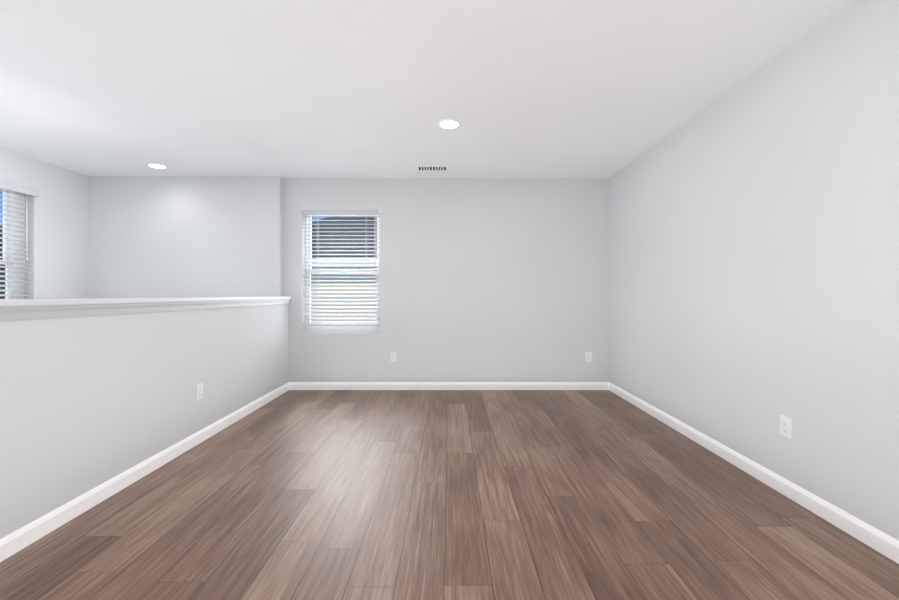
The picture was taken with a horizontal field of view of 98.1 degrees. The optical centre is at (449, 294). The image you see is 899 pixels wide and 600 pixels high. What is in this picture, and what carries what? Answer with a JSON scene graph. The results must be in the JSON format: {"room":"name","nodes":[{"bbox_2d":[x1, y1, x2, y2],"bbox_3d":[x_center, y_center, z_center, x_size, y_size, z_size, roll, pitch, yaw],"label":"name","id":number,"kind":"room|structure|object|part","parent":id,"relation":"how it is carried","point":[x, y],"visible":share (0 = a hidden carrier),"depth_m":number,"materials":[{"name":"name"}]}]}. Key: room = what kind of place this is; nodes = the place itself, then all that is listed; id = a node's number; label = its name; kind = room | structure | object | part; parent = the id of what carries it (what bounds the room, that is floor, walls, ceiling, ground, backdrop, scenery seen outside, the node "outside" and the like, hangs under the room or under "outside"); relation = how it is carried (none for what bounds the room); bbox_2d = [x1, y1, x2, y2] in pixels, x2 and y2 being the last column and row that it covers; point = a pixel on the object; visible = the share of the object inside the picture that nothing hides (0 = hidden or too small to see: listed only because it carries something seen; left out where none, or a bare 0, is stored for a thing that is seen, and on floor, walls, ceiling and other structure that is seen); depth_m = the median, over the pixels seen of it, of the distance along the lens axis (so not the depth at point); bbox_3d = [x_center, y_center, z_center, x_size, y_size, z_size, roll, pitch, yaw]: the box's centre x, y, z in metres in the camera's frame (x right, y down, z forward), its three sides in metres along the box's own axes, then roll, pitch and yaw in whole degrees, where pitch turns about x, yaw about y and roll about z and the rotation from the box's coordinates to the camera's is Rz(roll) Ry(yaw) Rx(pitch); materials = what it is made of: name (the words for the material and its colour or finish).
{"room":"empty loft room","nodes":[
{"label":"empty loft room","id":0,"kind":"room"},
{"bbox_2d":[0,148,87,298],"bbox_3d":[-4.145,1.257,1.120,0.150,5.170,6.540,0,0,0],"label":"wall","id":1,"kind":"structure","parent":0,"point":[58,239],"depth_m":4.01,"materials":[{"name":"grey paint"}]},
{"bbox_2d":[0,180,38,298],"bbox_3d":[-4.133,-0.313,3.370,0.190,1.450,0.940,0,0,0],"label":"window","id":2,"kind":"structure","parent":1,"relation":"in","point":[12,261],"depth_m":3.71,"materials":[{"name":"white plastic"}]},
{"bbox_3d":[-4.192,-0.327,3.370,0.032,1.327,0.620,0,0,0],"label":"glass","id":3,"kind":"part","parent":2,"relation":"part of","materials":[{"name":"clear glass"}]},
{"bbox_2d":[0,304,288,538],"bbox_3d":[-1.905,1.947,1.235,0.120,3.790,6.470,0,0,0],"label":"wall","id":4,"kind":"structure","parent":0,"point":[89,403],"depth_m":2.13,"materials":[{"name":"grey paint"}]},
{"bbox_2d":[0,299,289,320],"bbox_3d":[-1.905,0.080,1.234,0.158,0.055,6.469,0,0,0],"label":"trim","id":5,"kind":"structure","parent":4,"relation":"attached to","point":[20,313],"depth_m":2.12,"materials":[{"name":"grey wood"}]},
{"bbox_2d":[0,296,290,306],"bbox_3d":[-1.905,0.037,1.234,0.180,0.030,6.469,0,0,0],"label":"trim","id":6,"kind":"structure","parent":4,"relation":"on","point":[35,302],"depth_m":2.13,"materials":[{"name":"white wood"}]},
{"bbox_2d":[0,382,291,561],"bbox_3d":[-1.838,1.049,1.235,0.013,0.086,6.470,0,0,0],"label":"baseboard","id":7,"kind":"structure","parent":4,"relation":"attached to","point":[37,529],"depth_m":2.12,"materials":[{"name":"white wood"}]},
{"bbox_2d":[196,383,202,400],"bbox_3d":[-1.842,0.718,2.878,0.007,0.115,0.070,0,0,0],"label":"outlet","id":8,"kind":"object","parent":4,"relation":"attached to","point":[199,391],"visible":1,"depth_m":2.87,"materials":[{"name":"white plastic"}]},
{"bbox_2d":[88,177,282,297],"bbox_3d":[-3.065,1.257,4.505,2.310,5.170,0.230,0,0,0],"label":"wall","id":9,"kind":"structure","parent":0,"point":[163,237],"depth_m":4.39,"materials":[{"name":"grey paint"}]},
{"bbox_2d":[0,0,854,178],"bbox_3d":[-1.119,-1.388,1.235,6.203,0.120,6.770,0,0,0],"label":"ceiling","id":10,"kind":"structure","parent":0,"point":[381,89],"depth_m":2.42,"materials":[{"name":"white paint"}]},
{"bbox_2d":[146,163,167,168],"bbox_3d":[-3.020,-1.324,4.030,0.184,0.008,0.184,0,0,0],"label":"recessed light","id":11,"kind":"object","parent":10,"relation":"in","point":[156,166],"visible":1,"depth_m":4.02,"materials":[{"name":"white"}]},
{"bbox_2d":[416,166,447,170],"bbox_3d":[-0.180,-1.324,4.100,0.330,0.008,0.165,0,0,0],"label":"ceiling vent","id":12,"kind":"object","parent":10,"relation":"in","point":[432,168],"visible":1,"depth_m":4.11,"materials":[{"name":"white metal"}]},
{"bbox_2d":[438,119,460,129],"bbox_3d":[0.000,-1.324,3.040,0.184,0.008,0.184,0,0,0],"label":"recessed light","id":13,"kind":"object","parent":10,"relation":"in","point":[449,124],"visible":1,"depth_m":3.03,"materials":[{"name":"white"}]},
{"bbox_2d":[283,179,608,381],"bbox_3d":[0.036,-0.118,4.545,3.893,2.420,0.150,0,0,0],"label":"wall","id":14,"kind":"structure","parent":0,"point":[494,280],"depth_m":4.47,"materials":[{"name":"grey paint"}]},
{"bbox_2d":[303,209,379,331],"bbox_3d":[-1.241,-0.271,4.548,0.898,1.425,0.161,0,0,0],"label":"window blinds","id":15,"kind":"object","parent":14,"relation":"in","point":[308,280],"depth_m":4.51,"materials":[{"name":"white plastic"}]},
{"bbox_2d":[390,352,396,361],"bbox_3d":[-0.642,0.714,4.467,0.070,0.115,0.007,0,0,0],"label":"electrical outlet","id":16,"kind":"object","parent":14,"relation":"attached to","point":[393,356],"visible":1,"depth_m":4.46,"materials":[{"name":"white plastic"}]},
{"bbox_2d":[292,382,607,389],"bbox_3d":[0.000,1.049,4.463,3.630,0.086,0.013,0,0,0],"label":"baseboard","id":17,"kind":"structure","parent":14,"relation":"attached to","point":[295,385],"depth_m":4.46,"materials":[{"name":"white wood"}]},
{"bbox_2d":[586,352,591,361],"bbox_3d":[1.594,0.714,4.467,0.070,0.115,0.007,0,0,0],"label":"electrical outlet","id":18,"kind":"object","parent":14,"relation":"attached to","point":[588,356],"visible":1,"depth_m":4.46,"materials":[{"name":"white plastic"}]},
{"bbox_2d":[0,390,898,599],"bbox_3d":[0.009,1.242,1.235,3.948,0.300,6.770,0,0,0],"label":"floor","id":19,"kind":"structure","parent":0,"point":[448,495],"depth_m":1.89,"materials":[{"name":"brown wood"}]},
{"bbox_2d":[609,0,898,540],"bbox_3d":[1.908,-0.118,1.160,0.150,2.420,6.620,0,0,0],"label":"wall","id":20,"kind":"structure","parent":0,"point":[753,257],"depth_m":2.13,"materials":[{"name":"grey paint"}]},
{"bbox_2d":[608,382,898,563],"bbox_3d":[1.826,1.049,1.235,0.013,0.086,6.470,0,0,0],"label":"baseboard","id":21,"kind":"structure","parent":20,"relation":"attached to","point":[879,541],"depth_m":2.11,"materials":[{"name":"white wood"}]},
{"bbox_2d":[780,414,791,438],"bbox_3d":[1.830,0.720,2.124,0.007,0.115,0.070,0,0,0],"label":"electrical outlet","id":22,"kind":"object","parent":20,"relation":"attached to","point":[786,426],"visible":1,"depth_m":2.12,"materials":[{"name":"white plastic"}]},
{"label":"outside","id":23,"kind":"structure","parent":0,"visible":0},
{"bbox_3d":[0.000,4.367,20.000,120.000,0.150,120.000,0,0,0],"label":"lawn","id":24,"kind":"structure","parent":23,"visible":0},
{"bbox_2d":[0,225,2,250],"bbox_3d":[-23.472,-0.069,19.244,7.452,8.722,7.630,0,0,0],"label":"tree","id":25,"kind":"object","parent":24,"relation":"on","point":[1,240],"depth_m":18.56,"materials":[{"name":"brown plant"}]},
{"bbox_2d":[0,250,4,298],"bbox_3d":[-20.351,0.421,13.979,5.312,7.742,6.374,0,0,0],"label":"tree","id":26,"kind":"object","parent":24,"relation":"on","point":[2,278],"depth_m":15.65,"materials":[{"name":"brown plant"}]},
{"bbox_2d":[311,217,376,323],"bbox_3d":[1.550,0.177,14.655,15.740,8.230,9.930,0,0,0],"label":"house","id":27,"kind":"structure","parent":24,"relation":"on","point":[342,237],"depth_m":10.20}
]}

